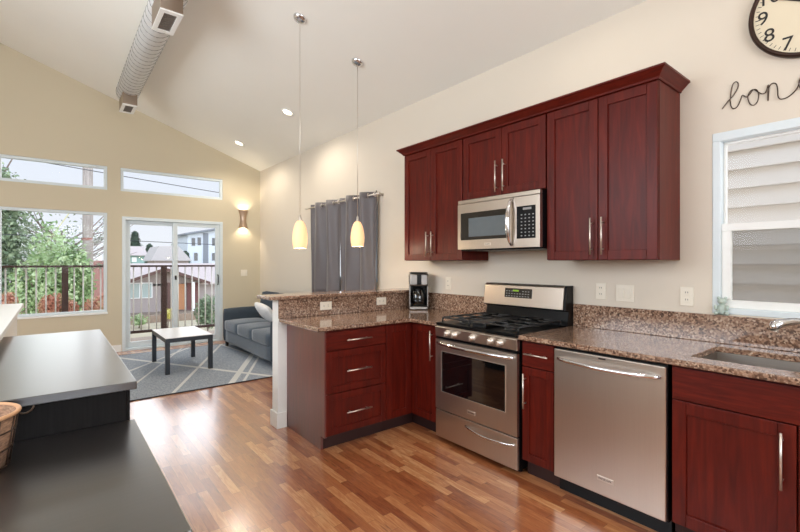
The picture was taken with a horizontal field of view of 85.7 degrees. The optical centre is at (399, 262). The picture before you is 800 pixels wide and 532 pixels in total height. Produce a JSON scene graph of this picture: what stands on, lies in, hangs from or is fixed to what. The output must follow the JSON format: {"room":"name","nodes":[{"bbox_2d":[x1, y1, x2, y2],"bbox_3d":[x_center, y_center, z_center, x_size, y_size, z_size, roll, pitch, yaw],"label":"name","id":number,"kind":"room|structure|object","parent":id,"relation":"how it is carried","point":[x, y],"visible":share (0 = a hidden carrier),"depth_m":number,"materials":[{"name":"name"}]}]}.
{"room":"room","nodes":[
{"label":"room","id":0,"kind":"room"},
{"bbox_2d":[4,317,16,336],"bbox_3d":[-2.604,0.897,2.724,0.120,0.965,3.210,0,0,-39],"label":"wall","id":1,"kind":"structure","parent":0,"point":[12,331],"depth_m":3.60,"materials":[{"name":"paint"}]},
{"bbox_2d":[0,303,23,340],"bbox_3d":[-2.603,0.398,2.719,0.215,0.035,3.300,0,0,-39],"label":"trim","id":2,"kind":"structure","parent":1,"relation":"on","point":[8,312],"depth_m":3.18,"materials":[{"name":"white paint"}]},
{"bbox_2d":[0,43,259,351],"bbox_3d":[-4.838,-1.106,6.408,5.900,5.373,0.150,0,0,-39],"label":"wall","id":3,"kind":"structure","parent":0,"point":[46,113],"depth_m":6.63,"materials":[{"name":"beige paint"}]},
{"bbox_2d":[0,206,106,316],"bbox_3d":[-4.992,-0.005,6.247,1.238,1.530,0.070,0,0,-39],"label":"window","id":4,"kind":"structure","parent":3,"relation":"in","point":[1,207],"depth_m":6.28,"materials":[{"name":"white plastic"}]},
{"bbox_2d":[0,154,106,189],"bbox_3d":[-4.992,-1.301,6.247,1.238,0.362,0.070,0,0,-39],"label":"window","id":5,"kind":"structure","parent":3,"relation":"in","point":[1,155],"depth_m":6.21,"materials":[{"name":"white plastic"}]},
{"bbox_2d":[17,312,107,319],"bbox_3d":[-4.968,0.766,6.213,1.253,0.028,0.050,0,0,-39],"label":"trim","id":6,"kind":"structure","parent":3,"relation":"attached to","point":[83,314],"depth_m":6.24,"materials":[{"name":"white paint"}]},
{"bbox_2d":[112,345,120,351],"bbox_3d":[-4.751,1.325,6.372,1.070,0.110,0.014,0,0,-39],"label":"baseboard","id":7,"kind":"structure","parent":3,"relation":"attached to","point":[117,348],"depth_m":6.67,"materials":[{"name":"white paint"}]},
{"bbox_2d":[121,168,221,199],"bbox_3d":[-3.780,-1.303,7.223,1.534,0.366,0.070,0,0,-39],"label":"window","id":8,"kind":"structure","parent":3,"relation":"in","point":[123,170],"depth_m":7.15,"materials":[{"name":"white plastic"}]},
{"bbox_2d":[122,216,222,350],"bbox_3d":[-3.775,0.326,7.232,1.514,2.108,0.199,0,0,-39],"label":"door","id":9,"kind":"structure","parent":3,"relation":"in","point":[127,345],"depth_m":7.20,"materials":[{"name":"white plastic"}]},
{"bbox_2d":[238,210,247,227],"bbox_3d":[-2.846,-0.800,7.856,0.176,0.330,0.089,0,0,-39],"label":"wall sconce","id":10,"kind":"object","parent":3,"relation":"attached to","point":[243,213],"visible":1,"depth_m":7.84,"materials":[{"name":"brown metal"}]},
{"bbox_2d":[241,270,246,275],"bbox_3d":[-2.857,0.180,7.899,0.118,0.115,0.010,0,0,-39],"label":"light switch","id":11,"kind":"object","parent":3,"relation":"attached to","point":[243,272],"visible":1,"depth_m":7.90,"materials":[{"name":"beige plastic"}]},
{"bbox_2d":[272,300,286,412],"bbox_3d":[-0.444,0.845,4.133,1.568,1.070,0.115,0,0,-39],"label":"wall","id":12,"kind":"structure","parent":0,"point":[279,330],"depth_m":3.63,"materials":[{"name":"white paint"}]},
{"bbox_2d":[270,409,286,428],"bbox_3d":[-0.772,1.315,3.867,0.753,0.130,0.147,0,0,-39],"label":"baseboard","id":13,"kind":"structure","parent":12,"relation":"attached to","point":[277,420],"depth_m":3.61,"materials":[{"name":"white paint"}]},
{"bbox_2d":[257,288,408,300],"bbox_3d":[-0.506,0.291,4.137,1.656,0.030,0.300,0,0,-39],"label":"bar","id":14,"kind":"object","parent":12,"relation":"on","point":[287,296],"visible":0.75,"depth_m":3.90,"materials":[{"name":"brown stone"}]},
{"bbox_2d":[278,293,408,318],"bbox_3d":[-0.409,0.386,4.073,1.545,0.157,0.020,0,0,-39],"label":"backsplash","id":15,"kind":"structure","parent":12,"relation":"attached to","point":[291,308],"depth_m":3.95,"materials":[{"name":"brown stone"}]},
{"bbox_2d":[320,301,331,309],"bbox_3d":[-0.661,0.382,3.851,0.115,0.072,0.008,0,0,-39],"label":"power outlet","id":16,"kind":"object","parent":15,"relation":"attached to","point":[323,305],"visible":1,"depth_m":3.85,"materials":[{"name":"beige plastic"}]},
{"bbox_2d":[377,297,385,304],"bbox_3d":[-0.182,0.374,4.237,0.115,0.072,0.008,0,0,-39],"label":"power outlet","id":17,"kind":"object","parent":15,"relation":"attached to","point":[381,300],"visible":1,"depth_m":4.24,"materials":[{"name":"beige plastic"}]},
{"bbox_2d":[0,0,646,170],"bbox_3d":[-1.436,-2.741,2.342,6.100,2.303,10.850,0,0,-39],"label":"ceiling","id":18,"kind":"structure","parent":0,"point":[226,74],"depth_m":4.55,"materials":[{"name":"paint"}]},
{"bbox_2d":[116,0,187,113],"bbox_3d":[-0.774,-2.269,2.196,0.263,0.498,9.292,0,0,-39],"label":"spiral duct","id":19,"kind":"object","parent":18,"relation":"hanging from","point":[160,19],"visible":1,"depth_m":4.34,"materials":[{"name":"silver metal"}]},
{"bbox_2d":[123,106,132,112],"bbox_3d":[-3.572,-2.028,5.665,0.090,0.007,0.284,0,0,-39],"label":"grille","id":20,"kind":"object","parent":19,"relation":"attached to","point":[126,109],"depth_m":5.69,"materials":[{"name":"grey metal"}]},
{"bbox_2d":[158,13,175,31],"bbox_3d":[-1.960,-2.028,3.626,0.095,0.007,0.304,0,0,-39],"label":"grille","id":21,"kind":"object","parent":19,"relation":"attached to","point":[166,21],"depth_m":3.63,"materials":[{"name":"grey metal"}]},
{"bbox_2d":[234,140,244,145],"bbox_3d":[-2.624,-1.953,7.026,0.170,0.063,0.180,0,0,-39],"label":"recessed light","id":22,"kind":"object","parent":18,"relation":"in","point":[235,141],"visible":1,"depth_m":7.02,"materials":[{"name":"white paint"}]},
{"bbox_2d":[281,108,293,115],"bbox_3d":[-1.456,-1.952,5.580,0.170,0.063,0.180,0,0,-39],"label":"recessed light","id":23,"kind":"object","parent":18,"relation":"in","point":[285,111],"visible":1,"depth_m":5.57,"materials":[{"name":"white paint"}]},
{"bbox_2d":[292,13,307,247],"bbox_3d":[-0.892,-1.168,3.842,0.136,2.071,0.136,0,0,-12],"label":"pendant lamp","id":24,"kind":"object","parent":18,"relation":"hanging from","point":[299,236],"visible":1,"depth_m":3.80,"materials":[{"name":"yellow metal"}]},
{"bbox_2d":[351,58,363,246],"bbox_3d":[-0.416,-1.075,4.223,0.136,1.826,0.136,0,0,-12],"label":"pendant lamp","id":25,"kind":"object","parent":18,"relation":"hanging from","point":[357,232],"visible":1,"depth_m":4.19,"materials":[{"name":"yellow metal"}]},
{"bbox_2d":[116,341,674,531],"bbox_3d":[-1.385,1.480,2.358,5.800,0.200,10.810,0,0,-39],"label":"floor","id":26,"kind":"structure","parent":0,"point":[218,450],"depth_m":2.72,"materials":[{"name":"brown wood"}]},
{"bbox_2d":[0,329,136,442],"bbox_3d":[-1.819,0.930,2.279,0.535,0.900,1.761,0,0,-39],"label":"kitchen island","id":27,"kind":"object","parent":26,"relation":"on","point":[74,380],"visible":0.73,"depth_m":1.78,"materials":[{"name":"grey stone"}]},
{"bbox_2d":[0,419,192,531],"bbox_3d":[-1.299,1.015,1.028,1.266,0.730,0.960,0,0,-39],"label":"countertop","id":28,"kind":"structure","parent":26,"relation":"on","point":[104,478],"depth_m":1.26,"materials":[{"name":"black wood"}]},
{"bbox_2d":[0,402,34,469],"bbox_3d":[-1.353,0.560,1.337,0.270,0.174,0.270,0,0,3],"label":"wire basket","id":29,"kind":"object","parent":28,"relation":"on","point":[8,410],"visible":1,"depth_m":1.37,"materials":[{"name":"brown wicker"}]},
{"bbox_2d":[118,343,271,401],"bbox_3d":[-2.779,1.374,5.860,2.420,0.010,2.571,0,0,-39],"label":"area rug","id":30,"kind":"object","parent":26,"relation":"on","point":[232,364],"visible":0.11,"depth_m":5.54,"materials":[{"name":"grey carpet"}]},
{"bbox_2d":[152,326,212,374],"bbox_3d":[-2.941,1.147,5.797,0.550,0.446,0.940,0,0,-39],"label":"coffee table","id":31,"kind":"object","parent":30,"relation":"on","point":[189,333],"visible":1,"depth_m":5.59,"materials":[{"name":"white wood"}]},
{"bbox_2d":[223,291,284,361],"bbox_3d":[-1.975,0.924,6.575,0.830,0.890,2.120,0,0,-39],"label":"sofa","id":32,"kind":"object","parent":30,"relation":"on","point":[244,328],"visible":0.31,"depth_m":6.55,"materials":[{"name":"fabric"}]},
{"bbox_2d":[225,318,269,333],"bbox_3d":[-2.445,1.010,6.984,0.610,0.214,0.607,0,0,-39],"label":"seat cushion","id":33,"kind":"object","parent":32,"relation":"on","point":[231,324],"depth_m":6.84,"materials":[{"name":"fabric"}]},
{"bbox_2d":[237,322,270,338],"bbox_3d":[-2.061,1.010,6.506,0.610,0.214,0.607,0,0,-39],"label":"seat cushion","id":34,"kind":"object","parent":32,"relation":"on","point":[244,330],"depth_m":6.34,"materials":[{"name":"fabric"}]},
{"bbox_2d":[252,327,269,345],"bbox_3d":[-1.676,1.010,6.028,0.610,0.214,0.607,0,0,-39],"label":"seat cushion","id":35,"kind":"object","parent":32,"relation":"on","point":[260,336],"depth_m":5.84,"materials":[{"name":"fabric"}]},
{"bbox_2d":[254,302,271,321],"bbox_3d":[-2.038,0.750,6.550,0.253,0.302,0.427,0,0,-39],"label":"throw pillow","id":36,"kind":"object","parent":32,"relation":"on","point":[263,310],"visible":0.87,"depth_m":6.43,"materials":[{"name":"white fabric"}]},
{"bbox_2d":[258,291,278,318],"bbox_3d":[-2.174,0.730,7.202,0.211,0.502,0.605,0,0,-39],"label":"cushion","id":37,"kind":"object","parent":32,"relation":"on","point":[267,302],"depth_m":7.16,"materials":[{"name":"fabric"}]},
{"bbox_2d":[287,324,385,449],"bbox_3d":[-0.523,0.938,3.550,0.558,0.884,0.690,0,0,-39],"label":"base cabinet","id":38,"kind":"object","parent":26,"relation":"on","point":[336,379],"visible":0.96,"depth_m":3.32,"materials":[{"name":"brown wood"}]},
{"bbox_2d":[382,322,436,431],"bbox_3d":[0.147,0.938,3.900,0.920,0.884,0.948,0,0,-39],"label":"base cabinet","id":39,"kind":"object","parent":26,"relation":"on","point":[410,382],"visible":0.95,"depth_m":3.57,"materials":[{"name":"brown wood"}]},
{"bbox_2d":[279,308,479,331],"bbox_3d":[-0.098,0.480,3.709,1.558,0.030,0.977,0,0,-39],"label":"countertop","id":40,"kind":"structure","parent":39,"relation":"on","point":[321,323],"depth_m":3.59,"materials":[{"name":"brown stone"}]},
{"bbox_2d":[409,272,427,309],"bbox_3d":[0.185,0.279,4.324,0.188,0.372,0.213,0,0,-4],"label":"coffee maker","id":41,"kind":"object","parent":40,"relation":"on","point":[418,281],"visible":1,"depth_m":4.26,"materials":[{"name":"black plastic"}]},
{"bbox_2d":[435,282,572,471],"bbox_3d":[0.760,0.775,3.274,0.750,1.210,0.768,0,0,-39],"label":"gas range","id":42,"kind":"object","parent":26,"relation":"on","point":[479,365],"visible":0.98,"depth_m":3.11,"materials":[{"name":"silver metal"}]},
{"bbox_2d":[437,317,565,337],"bbox_3d":[0.754,0.475,3.269,0.585,0.024,0.768,0,0,-39],"label":"cooktop","id":43,"kind":"object","parent":42,"relation":"in","point":[491,331],"depth_m":3.09,"materials":[{"name":"black metal"}]},
{"bbox_2d":[522,341,559,486],"bbox_3d":[1.102,0.938,2.899,0.687,0.884,0.230,0,0,-39],"label":"base cabinet","id":44,"kind":"object","parent":26,"relation":"on","point":[537,358],"visible":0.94,"depth_m":2.71,"materials":[{"name":"brown wood"}]},
{"bbox_2d":[554,346,672,531],"bbox_3d":[1.341,0.942,2.539,0.686,0.876,0.614,0,0,-39],"label":"dishwasher","id":45,"kind":"object","parent":26,"relation":"on","point":[613,414],"visible":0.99,"depth_m":2.32,"materials":[{"name":"silver metal"}]},
{"bbox_2d":[672,365,799,531],"bbox_3d":[1.863,0.938,1.954,0.687,0.884,0.928,0,0,-39],"label":"base cabinet","id":46,"kind":"object","parent":26,"relation":"on","point":[736,439],"visible":0.96,"depth_m":1.93,"materials":[{"name":"brown wood"}]},
{"bbox_2d":[518,326,799,385],"bbox_3d":[1.842,0.480,1.989,0.694,0.030,2.588,0,0,-39],"label":"countertop","id":47,"kind":"structure","parent":46,"relation":"on","point":[688,353],"depth_m":2.34,"materials":[{"name":"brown stone"}]},
{"bbox_2d":[702,352,799,372],"bbox_3d":[1.854,0.592,1.971,0.434,0.192,0.809,0,0,-39],"label":"sink","id":48,"kind":"object","parent":47,"relation":"in","point":[719,356],"visible":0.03,"depth_m":2.27,"materials":[{"name":"silver metal"}]},
{"bbox_2d":[768,318,799,332],"bbox_3d":[1.986,0.366,2.093,0.364,0.197,0.078,0,0,10],"label":"faucet","id":49,"kind":"object","parent":47,"relation":"on","point":[774,326],"visible":1,"depth_m":2.08,"materials":[{"name":"silver metal"}]},
{"bbox_2d":[260,0,799,318],"bbox_3d":[0.772,-0.080,3.992,0.150,3.320,10.650,0,0,-39],"label":"wall","id":50,"kind":"structure","parent":0,"point":[710,43],"depth_m":3.20,"materials":[{"name":"beige paint"}]},
{"bbox_2d":[305,192,383,209],"bbox_3d":[-0.802,-0.810,5.754,0.092,0.040,1.886,0,0,-39],"label":"curtain rod","id":51,"kind":"object","parent":50,"relation":"attached to","point":[378,193],"visible":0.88,"depth_m":5.58,"materials":[{"name":"silver metal"}]},
{"bbox_2d":[311,199,340,291],"bbox_3d":[-1.050,-0.203,6.015,0.128,1.305,0.826,0,0,-39],"label":"curtain","id":52,"kind":"object","parent":51,"relation":"hanging from","point":[325,220],"visible":0.91,"depth_m":6.07,"materials":[{"name":"grey fabric"}]},
{"bbox_2d":[340,190,377,290],"bbox_3d":[-0.533,-0.203,5.372,0.128,1.305,0.816,0,0,-39],"label":"curtain","id":53,"kind":"object","parent":51,"relation":"hanging from","point":[358,264],"visible":0.85,"depth_m":5.42,"materials":[{"name":"grey fabric"}]},
{"bbox_2d":[340,202,377,281],"bbox_3d":[-0.693,-0.255,5.765,0.070,0.970,1.470,0,0,-39],"label":"window","id":54,"kind":"structure","parent":50,"relation":"in","point":[377,202],"depth_m":5.18,"materials":[{"name":"white plastic"}]},
{"bbox_2d":[405,139,487,260],"bbox_3d":[0.401,-0.535,4.032,0.376,1.026,0.772,0,0,-39],"label":"upper cabinet","id":55,"kind":"object","parent":50,"relation":"attached to","point":[434,176],"visible":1,"depth_m":3.89,"materials":[{"name":"brown wood"}]},
{"bbox_2d":[446,278,450,289],"bbox_3d":[0.473,0.202,4.236,0.008,0.115,0.072,0,0,-39],"label":"power outlet","id":56,"kind":"object","parent":50,"relation":"attached to","point":[448,280],"visible":1,"depth_m":4.23,"materials":[{"name":"beige plastic"}]},
{"bbox_2d":[426,292,486,312],"bbox_3d":[0.501,0.383,4.191,0.020,0.163,0.977,0,0,-39],"label":"backsplash","id":57,"kind":"structure","parent":50,"relation":"attached to","point":[442,301],"depth_m":4.12,"materials":[{"name":"brown stone"}]},
{"bbox_2d":[463,114,546,199],"bbox_3d":[0.893,-0.786,3.421,0.376,0.523,0.785,0,0,-39],"label":"upper cabinet","id":58,"kind":"object","parent":50,"relation":"attached to","point":[512,158],"visible":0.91,"depth_m":3.28,"materials":[{"name":"brown wood"}]},
{"bbox_2d":[458,189,546,251],"bbox_3d":[0.856,-0.306,3.387,0.475,0.413,0.774,0,0,-39],"label":"microwave","id":59,"kind":"object","parent":58,"relation":"attached to","point":[517,221],"visible":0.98,"depth_m":3.21,"materials":[{"name":"silver metal"}]},
{"bbox_2d":[396,62,689,155],"bbox_3d":[0.867,-1.081,3.438,0.395,0.062,2.394,0,0,-39],"label":"crown molding","id":60,"kind":"structure","parent":50,"relation":"attached to","point":[663,72],"depth_m":2.86,"materials":[{"name":"brown wood"}]},
{"bbox_2d":[596,283,605,299],"bbox_3d":[1.424,0.200,3.055,0.008,0.115,0.072,0,0,-39],"label":"power outlet","id":61,"kind":"object","parent":50,"relation":"attached to","point":[600,287],"visible":1,"depth_m":3.05,"materials":[{"name":"beige plastic"}]},
{"bbox_2d":[547,80,679,260],"bbox_3d":[1.367,-0.533,2.833,0.376,1.030,0.713,0,0,-39],"label":"upper cabinet","id":62,"kind":"object","parent":50,"relation":"attached to","point":[613,160],"visible":1,"depth_m":2.67,"materials":[{"name":"brown wood"}]},
{"bbox_2d":[616,285,633,301],"bbox_3d":[1.527,0.206,2.927,0.010,0.115,0.118,0,0,-39],"label":"light switch","id":63,"kind":"object","parent":50,"relation":"attached to","point":[624,293],"visible":1,"depth_m":2.92,"materials":[{"name":"beige plastic"}]},
{"bbox_2d":[573,304,799,352],"bbox_3d":[2.104,0.383,2.200,0.020,0.163,2.588,0,0,-39],"label":"backsplash","id":64,"kind":"structure","parent":50,"relation":"attached to","point":[725,329],"depth_m":2.61,"materials":[{"name":"brown stone"}]},
{"bbox_2d":[714,296,728,314],"bbox_3d":[1.866,0.248,2.497,0.050,0.106,0.074,0,0,-39],"label":"bear","id":65,"kind":"object","parent":64,"relation":"on","point":[722,309],"visible":1,"depth_m":2.48},
{"bbox_2d":[680,287,693,305],"bbox_3d":[1.758,0.205,2.641,0.008,0.115,0.072,0,0,-39],"label":"power outlet","id":66,"kind":"object","parent":50,"relation":"attached to","point":[686,293],"visible":1,"depth_m":2.64,"materials":[{"name":"beige plastic"}]},
{"bbox_2d":[712,117,799,318],"bbox_3d":[2.229,-0.233,2.132,0.094,1.055,1.125,0,0,-39],"label":"window","id":67,"kind":"structure","parent":50,"relation":"in","point":[722,230],"depth_m":2.50,"materials":[{"name":"white plastic"}]},
{"bbox_2d":[722,79,799,108],"bbox_3d":[1.996,-0.952,2.343,0.011,0.162,0.409,0,0,-39],"label":"wire word","id":68,"kind":"object","parent":50,"relation":"attached to","point":[768,86],"visible":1,"depth_m":2.38,"materials":[{"name":"black metal"}]},
{"bbox_2d":[748,0,799,58],"bbox_3d":[2.102,-1.325,2.188,0.040,0.532,0.532,0,0,-39],"label":"wall clock","id":69,"kind":"object","parent":50,"relation":"attached to","point":[773,25],"visible":1,"depth_m":2.30,"materials":[{"name":"brown metal"}]},
{"label":"outside","id":70,"kind":"structure","parent":0,"visible":0},
{"bbox_2d":[130,330,214,341],"bbox_3d":[-4.758,1.460,7.505,6.800,0.080,1.440,0,0,-39],"label":"floor","id":71,"kind":"structure","parent":70,"point":[211,331],"depth_m":8.11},
{"bbox_2d":[2,265,214,333],"bbox_3d":[-5.053,0.730,7.871,6.800,1.380,0.092,0,0,-39],"label":"deck railing","id":72,"kind":"object","parent":71,"relation":"on","point":[64,267],"visible":0.4,"depth_m":8.03,"materials":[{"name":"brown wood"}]},
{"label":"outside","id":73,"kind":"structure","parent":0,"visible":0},
{"bbox_2d":[27,288,214,337],"bbox_3d":[-34.341,3.830,54.613,105.000,0.100,111.850,0,0,-39],"label":"ground","id":74,"kind":"structure","parent":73,"point":[188,322],"depth_m":25.26,"materials":[{"name":"grey concrete"}]},
{"bbox_2d":[2,290,32,312],"bbox_3d":[-7.409,2.144,8.093,0.789,3.273,0.720,0,0,-39],"label":"shrub","id":75,"kind":"object","parent":74,"relation":"on","point":[10,296],"visible":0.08,"depth_m":8.04,"materials":[{"name":"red plant"}]},
{"bbox_2d":[2,159,43,295],"bbox_3d":[-13.668,-0.039,13.384,4.270,7.642,3.911,0,0,17],"label":"broadleaf tree","id":76,"kind":"object","parent":74,"relation":"on","point":[12,246],"visible":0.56,"depth_m":13.81,"materials":[{"name":"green plant"}]},
{"bbox_2d":[7,221,96,313],"bbox_3d":[-8.567,1.373,10.600,1.802,4.818,1.488,0,0,-39],"label":"leafy tree","id":77,"kind":"object","parent":74,"relation":"on","point":[63,255],"visible":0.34,"depth_m":10.46,"materials":[{"name":"green plant"}]},
{"bbox_2d":[37,292,79,312],"bbox_3d":[-6.971,2.181,8.796,0.788,3.200,0.741,0,0,-5],"label":"shrub","id":78,"kind":"object","parent":74,"relation":"on","point":[50,299],"visible":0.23,"depth_m":8.64,"materials":[{"name":"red plant"}]},
{"bbox_2d":[7,211,135,284],"bbox_3d":[-13.473,0.497,17.202,5.068,6.569,3.300,0,0,-39],"label":"bare tree","id":79,"kind":"object","parent":74,"relation":"on","point":[39,224],"visible":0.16,"depth_m":17.41,"materials":[{"name":"grey plant"}]},
{"bbox_2d":[82,167,93,303],"bbox_3d":[-8.803,-1.720,12.170,2.150,11.000,0.280,0,0,-39],"label":"utility pole","id":80,"kind":"object","parent":74,"relation":"on","point":[87,176],"visible":0.21,"depth_m":12.07,"materials":[{"name":"brown wood"}]},
{"bbox_2d":[10,214,68,290],"bbox_3d":[-10.265,0.630,11.442,3.023,5.112,0.028,0,0,-29],"label":"guy wire","id":81,"kind":"object","parent":80,"relation":"attached to","point":[67,214],"visible":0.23,"depth_m":11.91,"materials":[{"name":"grey metal"}]},
{"bbox_2d":[49,163,218,192],"bbox_3d":[-8.082,-2.600,12.430,15.002,1.219,0.022,0,0,-39],"label":"overhead cable","id":82,"kind":"object","parent":80,"relation":"attached to","point":[49,163],"visible":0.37,"depth_m":12.76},
{"bbox_2d":[79,293,103,310],"bbox_3d":[-6.282,2.209,9.074,0.806,3.143,0.706,0,0,-39],"label":"shrub","id":83,"kind":"object","parent":74,"relation":"on","point":[96,301],"visible":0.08,"depth_m":9.00,"materials":[{"name":"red plant"}]},
{"bbox_2d":[80,251,103,297],"bbox_3d":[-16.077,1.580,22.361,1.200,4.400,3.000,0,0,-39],"label":"brick building","id":84,"kind":"structure","parent":74,"relation":"on","point":[96,270],"depth_m":21.38,"materials":[{"name":"red brick"}]},
{"bbox_2d":[130,246,146,262],"bbox_3d":[-31.035,0.930,48.833,3.500,5.700,6.000,0,0,-39],"label":"house","id":85,"kind":"structure","parent":74,"relation":"on","point":[137,257],"depth_m":47.62,"materials":[{"name":"white"}]},
{"bbox_2d":[130,231,146,262],"bbox_3d":[-37.028,-0.355,60.229,5.875,8.270,5.410,0,0,35],"label":"conifer","id":86,"kind":"object","parent":74,"relation":"on","point":[134,236],"visible":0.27,"depth_m":59.79,"materials":[{"name":"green plant"}]},
{"bbox_2d":[130,313,150,327],"bbox_3d":[-15.058,3.347,25.045,1.020,0.875,0.808,0,0,-39],"label":"shrub","id":87,"kind":"object","parent":74,"relation":"on","point":[137,320],"visible":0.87,"depth_m":24.99,"materials":[{"name":"green plant"}]},
{"bbox_2d":[145,244,152,262],"bbox_3d":[-39.547,0.346,68.231,5.523,6.867,5.604,0,0,-39],"label":"conifer","id":88,"kind":"object","parent":74,"relation":"on","point":[148,246],"visible":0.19,"depth_m":67.83,"materials":[{"name":"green plant"}]},
{"bbox_2d":[142,246,191,262],"bbox_3d":[-23.718,1.080,43.811,3.600,5.400,5.000,0,0,-39],"label":"house","id":89,"kind":"structure","parent":74,"relation":"on","point":[158,254],"depth_m":41.79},
{"bbox_2d":[167,309,169,327],"bbox_3d":[-13.275,3.158,24.597,0.875,1.249,1.019,0,0,1],"label":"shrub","id":90,"kind":"object","parent":74,"relation":"on","point":[168,310],"visible":0.27,"depth_m":24.58,"materials":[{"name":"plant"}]},
{"bbox_2d":[130,263,214,316],"bbox_3d":[-17.917,1.900,33.975,11.500,3.760,8.400,0,0,-39],"label":"bungalow","id":91,"kind":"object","parent":74,"relation":"on","point":[137,270],"visible":0.43,"depth_m":31.31,"materials":[{"name":"brown"}]},
{"bbox_2d":[130,311,214,324],"bbox_3d":[-14.472,3.555,28.340,7.000,0.450,0.300,0,0,-39],"label":"wall","id":92,"kind":"structure","parent":74,"relation":"on","point":[181,315],"depth_m":27.75,"materials":[{"name":"stone"}]},
{"bbox_2d":[178,228,214,262],"bbox_3d":[-26.632,-0.745,59.310,6.900,9.050,7.200,0,0,-39],"label":"modern house","id":93,"kind":"structure","parent":74,"relation":"on","point":[200,252],"depth_m":56.25,"materials":[{"name":"white paint"}]},
{"bbox_2d":[193,294,214,330],"bbox_3d":[-10.556,2.724,23.505,1.334,2.116,1.313,0,0,-23],"label":"shrub","id":94,"kind":"object","parent":74,"relation":"on","point":[201,301],"visible":0.73,"depth_m":23.32,"materials":[{"name":"green plant"}]},
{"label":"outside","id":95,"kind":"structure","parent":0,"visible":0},
{"bbox_2d":[727,133,799,303],"bbox_3d":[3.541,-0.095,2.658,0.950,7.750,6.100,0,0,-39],"label":"house","id":96,"kind":"structure","parent":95,"point":[764,174],"depth_m":3.56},
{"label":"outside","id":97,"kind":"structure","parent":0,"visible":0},
{"bbox_2d":[2,234,340,249],"bbox_3d":[-8.476,-0.805,13.717,20.000,0.489,0.022,0,0,-39],"label":"overhead cable","id":98,"kind":"object","parent":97,"point":[2,234],"visible":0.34,"depth_m":13.16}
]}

